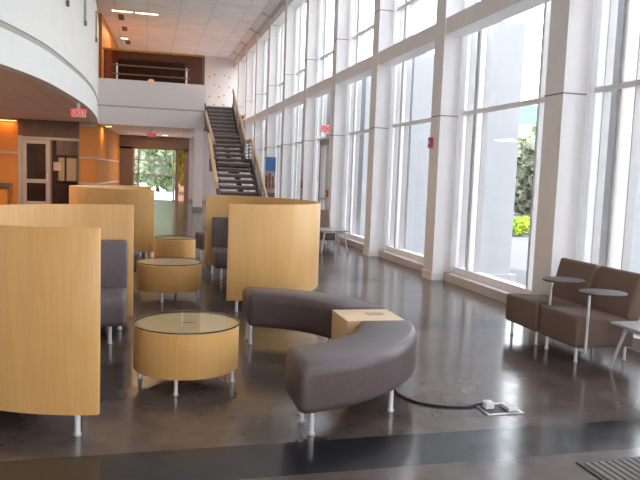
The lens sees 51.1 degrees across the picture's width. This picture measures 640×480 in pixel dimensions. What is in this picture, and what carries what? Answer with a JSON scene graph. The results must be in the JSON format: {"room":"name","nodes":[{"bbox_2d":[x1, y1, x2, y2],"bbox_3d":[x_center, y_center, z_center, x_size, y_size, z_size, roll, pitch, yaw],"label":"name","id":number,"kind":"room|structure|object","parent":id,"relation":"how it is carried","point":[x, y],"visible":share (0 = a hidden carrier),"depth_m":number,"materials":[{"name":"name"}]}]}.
{"room":"building lobby","nodes":[
{"label":"building lobby","id":0,"kind":"room"},
{"bbox_2d":[0,68,90,122],"bbox_3d":[-9.447,-3.842,14.998,7.151,0.580,21.602,1,6,-15],"label":"ceiling","id":1,"kind":"structure","parent":0,"point":[21,97],"depth_m":18.67,"materials":[{"name":"tile"}]},
{"bbox_2d":[0,118,17,120],"bbox_3d":[-11.961,-4.565,25.299,1.000,0.090,0.160,1,6,-15],"label":"recessed light","id":2,"kind":"object","parent":1,"relation":"attached to","point":[5,119],"visible":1,"depth_m":25.30,"materials":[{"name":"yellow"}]},
{"bbox_2d":[0,0,98,101],"bbox_3d":[-7.372,-5.630,14.630,4.260,2.900,22.927,2,5,3],"label":"wall","id":3,"kind":"structure","parent":0,"point":[60,27],"depth_m":15.42,"materials":[{"name":"white paint"}]},
{"bbox_2d":[0,20,95,95],"bbox_3d":[-7.431,-4.129,14.780,4.213,0.120,22.889,2,5,3],"label":"trim","id":4,"kind":"structure","parent":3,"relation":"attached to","point":[4,25],"depth_m":13.41,"materials":[{"name":"grey metal"}]},
{"bbox_2d":[84,0,86,25],"bbox_3d":[-6.351,-6.601,18.168,0.065,1.540,0.100,1,6,-15],"label":"post","id":5,"kind":"object","parent":3,"relation":"attached to","point":[85,1],"visible":1,"depth_m":18.18,"materials":[{"name":"grey metal"}]},
{"bbox_2d":[95,11,97,41],"bbox_3d":[-7.236,-6.913,21.696,0.065,0.970,0.100,1,6,-15],"label":"post","id":6,"kind":"object","parent":3,"relation":"attached to","point":[96,38],"visible":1,"depth_m":21.66,"materials":[{"name":"grey metal"}]},
{"bbox_2d":[98,104,203,111],"bbox_3d":[-6.738,-5.285,26.920,4.110,0.060,0.220,1,6,-15],"label":"trim","id":7,"kind":"object","parent":3,"relation":"attached to","point":[98,104],"visible":0.79,"depth_m":26.80,"materials":[{"name":"grey metal"}]},
{"bbox_2d":[22,135,78,203],"bbox_3d":[-11.002,-3.095,27.822,3.370,3.300,3.480,1,6,-15],"label":"wall","id":8,"kind":"structure","parent":0,"point":[36,153],"depth_m":29.25,"materials":[{"name":"paint"}]},
{"bbox_2d":[56,140,77,182],"bbox_3d":[-11.091,-3.428,29.436,0.910,1.850,0.060,1,6,-15],"label":"window","id":9,"kind":"structure","parent":8,"relation":"in","point":[66,151],"depth_m":29.42,"materials":[{"name":"brown glass"}]},
{"bbox_2d":[0,78,204,203],"bbox_3d":[-10.262,-3.823,26.137,11.330,5.120,0.250,1,6,-15],"label":"wall","id":10,"kind":"structure","parent":0,"point":[121,92],"depth_m":26.34,"materials":[{"name":"white paint"}]},
{"bbox_2d":[18,135,78,203],"bbox_3d":[-10.536,-2.633,26.043,2.220,2.750,0.192,1,6,-15],"label":"door","id":11,"kind":"structure","parent":10,"relation":"in","point":[22,140],"depth_m":25.85,"materials":[{"name":"grey wood"}]},
{"bbox_2d":[0,123,96,184],"bbox_3d":[-12.268,-3.420,25.510,7.140,2.390,0.030,1,6,-15],"label":"strips","id":12,"kind":"object","parent":10,"relation":"attached to","point":[80,124],"visible":1,"depth_m":26.23,"materials":[{"name":"silver metal"}]},
{"bbox_2d":[50,140,78,203],"bbox_3d":[-9.991,-2.565,26.230,1.070,2.620,0.120,1,6,-15],"label":"window","id":13,"kind":"structure","parent":10,"relation":"in","point":[50,140],"depth_m":26.09,"materials":[{"name":"brown metal"}]},
{"bbox_2d":[53,162,60,170],"bbox_3d":[-10.225,-2.865,26.070,0.270,0.330,0.010,1,6,-15],"label":"paper notice","id":14,"kind":"object","parent":13,"relation":"attached to","point":[57,165],"visible":1,"depth_m":26.07,"materials":[{"name":"white paper"}]},
{"bbox_2d":[71,103,86,117],"bbox_3d":[-6.541,-3.528,18.176,0.420,0.390,0.068,1,6,-15],"label":"exit sign","id":15,"kind":"object","parent":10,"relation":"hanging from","point":[78,112],"visible":1,"depth_m":18.15,"materials":[{"name":"red plastic"}]},
{"bbox_2d":[98,106,204,128],"bbox_3d":[-6.738,-4.910,26.944,4.130,0.690,0.250,1,6,-15],"label":"trim","id":16,"kind":"structure","parent":10,"relation":"attached to","point":[110,115],"depth_m":26.81,"materials":[{"name":"white paint"}]},
{"bbox_2d":[103,47,204,84],"bbox_3d":[-6.609,-6.867,26.758,3.960,1.290,0.140,1,6,-15],"label":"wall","id":17,"kind":"structure","parent":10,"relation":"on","point":[127,64],"depth_m":26.75,"materials":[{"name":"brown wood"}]},
{"bbox_2d":[96,123,119,184],"bbox_3d":[-9.684,-3.350,30.652,0.120,3.370,8.469,1,6,-11],"label":"wall","id":18,"kind":"structure","parent":0,"point":[108,141],"depth_m":29.86,"materials":[{"name":"orange wood"}]},
{"bbox_2d":[0,27,97,122],"bbox_3d":[-7.442,-3.755,14.808,4.260,0.630,22.927,2,5,3],"label":"trim","id":19,"kind":"structure","parent":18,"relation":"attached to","point":[19,55],"depth_m":13.80,"materials":[{"name":"white paint"}]},
{"bbox_2d":[96,180,119,184],"bbox_3d":[-9.636,-2.642,30.679,0.030,0.060,8.380,1,6,-11],"label":"trim","id":20,"kind":"structure","parent":18,"relation":"attached to","point":[119,180],"depth_m":29.48,"materials":[{"name":"silver metal"}]},
{"bbox_2d":[96,158,119,161],"bbox_3d":[-9.600,-3.637,30.584,0.030,0.060,8.380,1,6,-11],"label":"trim","id":21,"kind":"structure","parent":18,"relation":"attached to","point":[96,158],"depth_m":29.68,"materials":[{"name":"metal"}]},
{"bbox_2d":[98,13,118,77],"bbox_3d":[-9.556,-7.545,30.532,0.120,3.650,7.910,1,6,-12],"label":"wall","id":22,"kind":"structure","parent":0,"point":[106,39],"depth_m":27.09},
{"bbox_2d":[100,124,193,137],"bbox_3d":[-7.806,-5.352,31.034,4.130,0.680,8.250,1,6,-15],"label":"ceiling","id":23,"kind":"structure","parent":0,"point":[120,129],"depth_m":30.36,"materials":[{"name":"paint"}]},
{"bbox_2d":[147,129,155,136],"bbox_3d":[-7.216,-4.600,28.795,0.420,0.350,0.068,1,6,-15],"label":"exit sign","id":24,"kind":"object","parent":23,"relation":"hanging from","point":[149,134],"visible":1,"depth_m":28.77,"materials":[{"name":"red plastic"}]},
{"bbox_2d":[119,56,237,199],"bbox_3d":[-11.002,-5.941,34.510,14.100,7.700,0.230,1,6,-15],"label":"wall","id":25,"kind":"structure","parent":0,"point":[219,66],"depth_m":35.73,"materials":[{"name":"white paint"}]},
{"bbox_2d":[120,146,188,201],"bbox_3d":[-8.714,-3.471,35.330,3.500,2.800,0.200,1,6,-15],"label":"door","id":26,"kind":"structure","parent":25,"relation":"in","point":[180,161],"depth_m":35.38,"materials":[{"name":"brown metal"}]},
{"bbox_2d":[120,135,188,148],"bbox_3d":[-8.656,-5.125,35.089,3.550,0.580,0.060,1,6,-15],"label":"door frame","id":27,"kind":"structure","parent":25,"relation":"attached to","point":[125,140],"depth_m":35.06,"materials":[{"name":"brown wood"}]},
{"bbox_2d":[228,0,284,61],"bbox_3d":[0.733,-7.459,15.773,0.850,0.680,41.500,1,6,-15],"label":"crown molding","id":28,"kind":"structure","parent":25,"relation":"attached to","point":[272,4],"depth_m":27.34,"materials":[{"name":"white paint"}]},
{"bbox_2d":[96,0,269,57],"bbox_3d":[-6.078,-7.790,14.064,13.200,0.200,41.700,1,6,-15],"label":"ceiling","id":29,"kind":"structure","parent":0,"point":[214,28],"depth_m":27.77,"materials":[{"name":"tile"}]},
{"bbox_2d":[118,14,123,19],"bbox_3d":[-8.022,-8.980,27.040,0.220,0.025,1.000,1,6,-15],"label":"ceiling vent","id":30,"kind":"object","parent":29,"relation":"in","point":[120,16],"visible":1,"depth_m":26.94,"materials":[{"name":"brown metal"}]},
{"bbox_2d":[111,9,132,12],"bbox_3d":[-7.660,-8.861,25.953,0.790,0.030,0.180,1,6,-15],"label":"recessed light","id":31,"kind":"object","parent":29,"relation":"in","point":[111,9],"visible":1,"depth_m":25.93,"materials":[{"name":"white paint"}]},
{"bbox_2d":[135,12,157,14],"bbox_3d":[-6.766,-8.850,26.187,0.880,0.030,0.180,1,6,-15],"label":"recessed light","id":32,"kind":"object","parent":29,"relation":"in","point":[135,12],"visible":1,"depth_m":26.14,"materials":[{"name":"white paint"}]},
{"bbox_2d":[0,201,639,479],"bbox_3d":[-6.118,0.072,14.875,13.720,0.200,41.700,1,6,-15],"label":"floor","id":33,"kind":"structure","parent":0,"point":[247,428],"depth_m":4.61,"materials":[{"name":"concrete"}]},
{"bbox_2d":[0,183,12,204],"bbox_3d":[-13.108,-1.682,24.708,3.150,0.920,0.700,1,6,-15],"label":"counter","id":34,"kind":"object","parent":33,"relation":"on","point":[4,187],"depth_m":24.83,"materials":[{"name":"orange wood"}]},
{"bbox_2d":[0,187,9,204],"bbox_3d":[-13.117,-1.615,24.739,2.950,0.780,0.550,1,6,-15],"label":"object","id":35,"kind":"structure","parent":34,"relation":"on","point":[4,191],"depth_m":24.83,"materials":[{"name":"orange wood"}]},
{"bbox_2d":[0,183,12,186],"bbox_3d":[-13.093,-2.070,24.672,3.150,0.140,0.700,1,6,-15],"label":"countertop","id":36,"kind":"structure","parent":34,"relation":"on","point":[1,184],"depth_m":24.71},
{"bbox_2d":[0,204,133,436],"bbox_3d":[-2.227,0.407,5.176,1.466,1.250,2.832,1,6,-15],"label":"booth","id":37,"kind":"object","parent":33,"relation":"on","point":[66,270],"visible":1,"depth_m":3.96,"materials":[{"name":"brown wood"}]},
{"bbox_2d":[69,185,154,258],"bbox_3d":[-4.110,-0.425,13.212,1.591,1.250,2.874,1,6,-15],"label":"booth","id":38,"kind":"object","parent":33,"relation":"on","point":[141,197],"visible":0.34,"depth_m":12.00,"materials":[{"name":"brown wood"}]},
{"bbox_2d":[133,249,138,272],"bbox_3d":[-2.866,0.472,8.308,1.184,0.483,2.730,1,6,-15],"label":"bench","id":39,"kind":"object","parent":33,"relation":"on","point":[136,254],"visible":0.03,"depth_m":9.31,"materials":[{"name":"grey fabric"}]},
{"bbox_2d":[136,257,202,302],"bbox_3d":[-1.915,0.496,8.517,0.829,0.465,0.829,1,6,-15],"label":"table","id":40,"kind":"object","parent":33,"relation":"on","point":[161,275],"visible":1,"depth_m":8.19,"materials":[{"name":"brown wood"}]},
{"bbox_2d":[154,235,195,259],"bbox_3d":[-2.507,0.185,11.571,0.719,0.465,0.719,1,6,-15],"label":"table","id":41,"kind":"object","parent":33,"relation":"on","point":[167,245],"visible":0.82,"depth_m":11.28,"materials":[{"name":"brown wood"}]},
{"bbox_2d":[132,310,239,395],"bbox_3d":[-1.023,0.849,5.140,0.809,0.465,0.809,1,6,-15],"label":"table","id":42,"kind":"object","parent":33,"relation":"on","point":[177,347],"visible":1,"depth_m":4.83,"materials":[{"name":"brown wood"}]},
{"bbox_2d":[192,129,203,210],"bbox_3d":[-5.035,-2.883,27.647,0.400,3.350,0.330,1,6,-15],"label":"column","id":43,"kind":"structure","parent":33,"relation":"on","point":[198,133],"depth_m":27.51,"materials":[{"name":"white paint"}]},
{"bbox_2d":[195,226,204,258],"bbox_3d":[-1.898,-0.001,13.677,1.101,0.483,2.688,2,5,-5],"label":"bench","id":44,"kind":"object","parent":33,"relation":"on","point":[200,235],"visible":0.16,"depth_m":12.39,"materials":[{"name":"fabric"}]},
{"bbox_2d":[204,89,267,196],"bbox_3d":[-2.836,-2.821,20.795,1.321,4.860,9.459,1,6,-13],"label":"staircase","id":45,"kind":"structure","parent":33,"relation":"on","point":[224,133],"depth_m":20.72,"materials":[{"name":"metal"}]},
{"bbox_2d":[235,56,244,190],"bbox_3d":[-4.081,-5.519,34.093,0.315,7.450,0.390,1,6,-15],"label":"column","id":46,"kind":"structure","parent":33,"relation":"on","point":[241,64],"depth_m":33.73,"materials":[{"name":"paint"}]},
{"bbox_2d":[243,46,253,191],"bbox_3d":[-3.377,-5.238,31.397,0.315,7.450,0.390,1,6,-15],"label":"column","id":47,"kind":"structure","parent":33,"relation":"on","point":[249,55],"depth_m":31.11,"materials":[{"name":"paint"}]},
{"bbox_2d":[252,34,264,196],"bbox_3d":[-2.648,-4.946,28.606,0.315,7.450,0.390,1,6,-15],"label":"column","id":48,"kind":"structure","parent":33,"relation":"on","point":[260,44],"depth_m":28.34,"materials":[{"name":"paint"}]},
{"bbox_2d":[204,195,320,311],"bbox_3d":[-0.753,0.069,9.316,1.420,1.250,2.999,1,6,-15],"label":"booth","id":49,"kind":"object","parent":33,"relation":"on","point":[270,242],"visible":0.95,"depth_m":8.03,"materials":[{"name":"brown wood"}]},
{"bbox_2d":[265,157,275,197],"bbox_3d":[-1.662,-1.658,22.247,0.400,2.180,0.200,1,6,-15],"label":"banner","id":50,"kind":"object","parent":33,"relation":"on","point":[270,168],"visible":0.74,"depth_m":22.17,"materials":[{"name":"blue fabric"}]},
{"bbox_2d":[264,18,277,182],"bbox_3d":[-1.893,-4.644,25.718,0.315,7.450,0.390,1,6,-15],"label":"column","id":51,"kind":"structure","parent":33,"relation":"on","point":[273,29],"depth_m":25.46,"materials":[{"name":"paint"}]},
{"bbox_2d":[279,0,295,198],"bbox_3d":[-1.114,-4.333,22.734,0.315,7.450,0.390,1,6,-15],"label":"column","id":52,"kind":"structure","parent":33,"relation":"on","point":[290,11],"depth_m":22.56,"materials":[{"name":"paint"}]},
{"bbox_2d":[300,0,318,200],"bbox_3d":[-0.322,-4.016,19.701,0.315,7.450,0.390,1,6,-15],"label":"column","id":53,"kind":"structure","parent":33,"relation":"on","point":[312,6],"depth_m":19.56,"materials":[{"name":"paint"}]},
{"bbox_2d":[319,209,335,245],"bbox_3d":[-0.016,-0.294,15.715,0.600,0.819,0.762,1,6,-15],"label":"lounge chair","id":54,"kind":"object","parent":33,"relation":"on","point":[324,214],"visible":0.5,"depth_m":15.90,"materials":[{"name":"brown fabric"}]},
{"bbox_2d":[242,287,416,435],"bbox_3d":[0.113,0.848,5.503,1.239,0.483,2.857,1,6,-15],"label":"bench","id":55,"kind":"object","parent":33,"relation":"on","point":[370,351],"visible":1,"depth_m":4.62,"materials":[{"name":"grey leather"}]},
{"bbox_2d":[242,287,385,338],"bbox_3d":[-0.096,0.683,6.285,1.606,0.318,0.586,5,6,31],"label":"cushion","id":56,"kind":"object","parent":55,"relation":"on","point":[311,312],"depth_m":6.20,"materials":[{"name":"grey leather"}]},
{"bbox_2d":[285,320,416,413],"bbox_3d":[0.293,0.846,4.720,0.599,0.318,1.648,5,6,30],"label":"cushion","id":57,"kind":"object","parent":55,"relation":"on","point":[374,358],"depth_m":4.29,"materials":[{"name":"grey leather"}]},
{"bbox_2d":[365,312,384,314],"bbox_3d":[0.458,0.617,5.612,0.150,0.003,0.090,1,6,-15],"label":"power outlet","id":58,"kind":"object","parent":55,"relation":"attached to","point":[366,313],"depth_m":5.61,"materials":[{"name":"silver metal"}]},
{"bbox_2d":[320,228,349,252],"bbox_3d":[0.234,0.002,14.553,0.620,0.473,0.720,1,6,-15],"label":"table","id":59,"kind":"object","parent":33,"relation":"on","point":[324,230],"visible":0.76,"depth_m":14.31,"materials":[{"name":"grey laminate"}]},
{"bbox_2d":[327,0,349,240],"bbox_3d":[0.465,-3.701,16.688,0.315,7.450,0.390,1,6,-15],"label":"column","id":60,"kind":"structure","parent":33,"relation":"on","point":[341,7],"depth_m":16.61,"materials":[{"name":"paint"}]},
{"bbox_2d":[363,0,394,255],"bbox_3d":[1.244,-3.389,13.704,0.315,7.450,0.390,1,6,-15],"label":"column","id":61,"kind":"structure","parent":33,"relation":"on","point":[383,9],"depth_m":13.68,"materials":[{"name":"paint"}]},
{"bbox_2d":[238,0,550,126],"bbox_3d":[0.655,-3.917,16.123,0.320,0.260,41.500,1,6,-15],"label":"beam","id":62,"kind":"structure","parent":61,"relation":"attached to","point":[483,14],"depth_m":11.52,"materials":[{"name":"paint"}]},
{"bbox_2d":[394,389,482,407],"bbox_3d":[0.736,1.147,4.953,0.910,0.038,0.264,6,7,37],"label":"power cord","id":63,"kind":"object","parent":33,"relation":"on","point":[395,390],"visible":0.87,"depth_m":4.78,"materials":[{"name":"black rubber"}]},
{"bbox_2d":[422,0,463,279],"bbox_3d":[2.034,-3.074,10.681,0.315,7.450,0.390,1,6,-15],"label":"column","id":64,"kind":"structure","parent":33,"relation":"on","point":[447,53],"depth_m":10.70,"materials":[{"name":"paint"}]},
{"bbox_2d":[428,137,433,147],"bbox_3d":[1.791,-1.577,10.868,0.055,0.170,0.110,1,6,-15],"label":"fire alarm","id":65,"kind":"object","parent":64,"relation":"attached to","point":[430,139],"visible":1,"depth_m":10.82,"materials":[{"name":"red plastic"}]},
{"bbox_2d":[338,236,639,352],"bbox_3d":[0.698,0.000,16.544,0.350,0.130,41.500,1,6,-15],"label":"curb","id":66,"kind":"object","parent":33,"relation":"on","point":[499,294],"visible":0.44,"depth_m":10.35,"materials":[{"name":"paint"}]},
{"bbox_2d":[242,61,245,184],"bbox_3d":[-3.482,-5.316,32.816,0.200,7.070,2.440,1,6,-15],"label":"window","id":67,"kind":"structure","parent":66,"relation":"on","point":[245,61],"depth_m":33.74,"materials":[{"name":"clear glass"}]},
{"bbox_2d":[250,52,255,191],"bbox_3d":[-2.766,-5.029,30.073,0.200,7.070,2.540,1,6,-15],"label":"window","id":68,"kind":"structure","parent":66,"relation":"on","point":[254,67],"depth_m":31.06,"materials":[{"name":"clear glass"}]},
{"bbox_2d":[261,38,268,194],"bbox_3d":[-2.024,-4.733,27.233,0.200,7.070,2.640,1,6,-15],"label":"window","id":69,"kind":"structure","parent":66,"relation":"on","point":[266,41],"depth_m":28.25,"materials":[{"name":"clear glass"}]},
{"bbox_2d":[274,22,284,197],"bbox_3d":[-1.257,-4.426,24.297,0.200,7.070,2.740,1,6,-15],"label":"window","id":70,"kind":"structure","parent":66,"relation":"on","point":[281,28],"depth_m":25.27,"materials":[{"name":"clear glass"}]},
{"bbox_2d":[290,1,305,198],"bbox_3d":[-0.471,-4.112,21.288,0.200,7.070,2.790,1,6,-15],"label":"window","id":71,"kind":"structure","parent":66,"relation":"on","point":[300,10],"depth_m":22.21,"materials":[{"name":"clear glass"}]},
{"bbox_2d":[312,0,332,202],"bbox_3d":[0.318,-3.796,18.266,0.200,7.070,2.770,1,6,-15],"label":"window","id":72,"kind":"structure","parent":66,"relation":"on","point":[323,54],"depth_m":19.27,"materials":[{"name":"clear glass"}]},
{"bbox_2d":[318,138,328,209],"bbox_3d":[0.145,-1.434,18.254,0.165,2.620,1.360,1,6,-15],"label":"door","id":73,"kind":"structure","parent":72,"relation":"attached to","point":[325,142],"depth_m":18.73,"materials":[{"name":"grey metal"}]},
{"bbox_2d":[321,125,329,133],"bbox_3d":[0.230,-2.885,17.482,0.420,0.220,0.098,1,6,-15],"label":"exit sign","id":74,"kind":"object","parent":72,"relation":"attached to","point":[326,128],"visible":0.62,"depth_m":17.42,"materials":[{"name":"red plastic"}]},
{"bbox_2d":[341,0,373,242],"bbox_3d":[1.101,-3.482,15.267,0.200,7.070,2.740,1,6,-15],"label":"window","id":75,"kind":"structure","parent":66,"relation":"on","point":[357,32],"depth_m":16.27,"materials":[{"name":"clear glass"}]},
{"bbox_2d":[383,0,430,262],"bbox_3d":[1.886,-3.169,12.264,0.200,7.070,2.780,1,6,-15],"label":"window","id":76,"kind":"structure","parent":66,"relation":"on","point":[404,10],"depth_m":13.33,"materials":[{"name":"clear glass"}]},
{"bbox_2d":[449,0,550,293],"bbox_3d":[2.687,-2.848,9.198,0.200,7.070,2.870,1,6,-15],"label":"window","id":77,"kind":"structure","parent":66,"relation":"on","point":[466,111],"depth_m":10.18,"materials":[{"name":"clear glass"}]},
{"bbox_2d":[575,0,639,270],"bbox_3d":[3.495,-2.525,6.103,0.200,7.070,2.840,1,6,-15],"label":"window","id":78,"kind":"structure","parent":66,"relation":"on","point":[600,87],"depth_m":7.28,"materials":[{"name":"clear glass"}]},
{"bbox_2d":[475,400,523,415],"bbox_3d":[1.228,1.187,4.657,0.291,0.050,0.293,1,6,-15],"label":"floor outlet","id":79,"kind":"object","parent":33,"relation":"on","point":[489,407],"visible":1,"depth_m":4.62,"materials":[{"name":"silver metal"}]},
{"bbox_2d":[506,258,599,344],"bbox_3d":[2.459,0.632,6.915,0.762,0.819,0.771,1,6,-15],"label":"lounge chair","id":80,"kind":"object","parent":33,"relation":"on","point":[524,310],"visible":0.67,"depth_m":6.88,"materials":[{"name":"brown fabric"}]},
{"bbox_2d":[532,0,593,294],"bbox_3d":[2.846,-2.749,7.572,0.315,7.450,0.390,1,6,-15],"label":"column","id":81,"kind":"structure","parent":33,"relation":"on","point":[570,28],"depth_m":7.60,"materials":[{"name":"paint"}]},
{"bbox_2d":[539,266,639,362],"bbox_3d":[2.617,0.700,6.262,0.787,0.819,0.841,1,6,-15],"label":"lounge chair","id":82,"kind":"object","parent":33,"relation":"on","point":[615,293],"visible":0.99,"depth_m":6.17,"materials":[{"name":"brown fabric"}]},
{"bbox_2d":[576,456,639,479],"bbox_3d":[2.655,1.380,3.372,2.000,0.014,1.600,1,6,-15],"label":"entrance mat","id":83,"kind":"object","parent":33,"relation":"on","point":[628,468],"visible":1,"depth_m":3.81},
{"bbox_2d":[608,321,639,368],"bbox_3d":[2.907,0.966,5.701,0.550,0.423,0.660,1,6,-15],"label":"table","id":84,"kind":"object","parent":33,"relation":"on","point":[628,326],"visible":1,"depth_m":5.87,"materials":[{"name":"silver metal"}]},
{"bbox_3d":[5.260,-1.783,-1.669,0.315,7.450,0.390,1,6,-15],"label":"column","id":85,"kind":"structure","parent":33,"relation":"on","visible":0},
{"bbox_2d":[234,0,305,67],"bbox_3d":[0.869,-7.224,15.834,0.450,0.250,41.500,1,6,-15],"label":"beam","id":86,"kind":"structure","parent":85,"relation":"attached to","point":[278,18],"depth_m":25.89,"materials":[{"name":"paint"}]},
{"label":"outside","id":87,"kind":"structure","parent":0,"visible":0},
{"bbox_2d":[139,183,174,199],"bbox_3d":[-46.337,-6.461,68.613,65.050,0.200,83.300,1,6,-15],"label":"ground","id":88,"kind":"structure","parent":87,"point":[162,194],"depth_m":46.45,"materials":[{"name":"white concrete"}]},
{"bbox_2d":[135,149,145,185],"bbox_3d":[-14.614,-5.897,47.431,4.549,5.299,4.615,1,6,-12],"label":"tree","id":89,"kind":"object","parent":88,"relation":"on","point":[142,153],"visible":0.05,"depth_m":47.10,"materials":[{"name":"green plant"}]},
{"bbox_2d":[140,149,174,191],"bbox_3d":[-12.661,-6.463,53.255,5.243,6.063,5.198,1,6,-15],"label":"tree","id":90,"kind":"object","parent":88,"relation":"on","point":[164,182],"visible":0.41,"depth_m":51.77,"materials":[{"name":"green plant"}]},
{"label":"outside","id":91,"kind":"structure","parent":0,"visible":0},
{"bbox_2d":[510,212,529,285],"bbox_3d":[34.585,-2.193,55.551,84.950,0.130,150.000,1,6,-15],"label":"ground","id":92,"kind":"structure","parent":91,"point":[519,249],"depth_m":16.13,"materials":[{"name":"white concrete"}]},
{"bbox_2d":[299,108,302,198],"bbox_3d":[-1.037,-3.104,27.141,0.860,4.420,0.860,1,6,-15],"label":"column","id":93,"kind":"structure","parent":92,"relation":"on","point":[302,108],"depth_m":26.84,"materials":[{"name":"white paint"}]},
{"bbox_2d":[323,93,330,209],"bbox_3d":[0.572,-2.461,20.980,0.860,4.420,0.860,1,6,-15],"label":"column","id":94,"kind":"structure","parent":92,"relation":"on","point":[329,94],"depth_m":20.95,"materials":[{"name":"white paint"}]},
{"bbox_2d":[356,76,370,236],"bbox_3d":[1.377,-2.139,17.900,0.860,4.420,0.860,1,6,-15],"label":"column","id":95,"kind":"structure","parent":92,"relation":"on","point":[366,83],"depth_m":17.56,"materials":[{"name":"white paint"}]},
{"bbox_2d":[403,53,433,254],"bbox_3d":[2.181,-1.817,14.819,0.860,4.420,0.860,1,6,-15],"label":"column","id":96,"kind":"structure","parent":92,"relation":"on","point":[422,65],"depth_m":14.44,"materials":[{"name":"white paint"}]},
{"bbox_2d":[464,21,525,282],"bbox_3d":[2.973,-1.500,11.787,0.860,4.420,0.860,1,6,-15],"label":"column","id":97,"kind":"structure","parent":92,"relation":"on","point":[509,37],"depth_m":11.47,"materials":[{"name":"white paint"}]},
{"bbox_2d":[512,217,529,234],"bbox_3d":[6.433,-0.474,22.322,1.236,0.682,1.056,1,6,-15],"label":"shrub","id":98,"kind":"object","parent":92,"relation":"on","point":[520,226],"visible":0.55,"depth_m":22.06,"materials":[{"name":"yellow plant"}]},
{"bbox_2d":[517,216,529,232],"bbox_3d":[7.280,-0.515,23.238,1.161,0.696,1.098,1,6,-15],"label":"shrub","id":99,"kind":"object","parent":92,"relation":"on","point":[519,217],"visible":0.07,"depth_m":23.03,"materials":[{"name":"yellow plant"}]},
{"bbox_2d":[514,131,535,214],"bbox_3d":[11.597,-3.551,37.258,4.078,5.004,4.157,5,6,27],"label":"tree","id":100,"kind":"object","parent":92,"relation":"on","point":[525,156],"visible":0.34,"depth_m":36.13,"materials":[{"name":"green plant"}]},
{"bbox_2d":[518,122,535,146],"bbox_3d":[13.984,-4.621,43.178,4.405,6.338,4.253,6,6,33],"label":"tree","id":101,"kind":"object","parent":92,"relation":"on","point":[531,132],"visible":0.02,"depth_m":42.88,"materials":[{"name":"green plant"}]},
{"bbox_2d":[598,0,639,320],"bbox_3d":[3.815,-1.163,8.562,0.860,4.420,0.860,1,6,-15],"label":"column","id":102,"kind":"structure","parent":92,"relation":"on","point":[635,245],"depth_m":8.24,"materials":[{"name":"white paint"}]},
{"bbox_3d":[43.462,-2.673,63.014,64.000,0.070,140.000,1,6,-15],"label":"lawn","id":103,"kind":"structure","parent":92,"relation":"on","visible":0},
{"bbox_2d":[519,105,536,137],"bbox_3d":[17.932,-7.832,62.039,10.800,8.600,6.800,1,6,-15],"label":"building","id":104,"kind":"structure","parent":103,"relation":"on","point":[528,114],"depth_m":58.35,"materials":[{"name":"white paint"}]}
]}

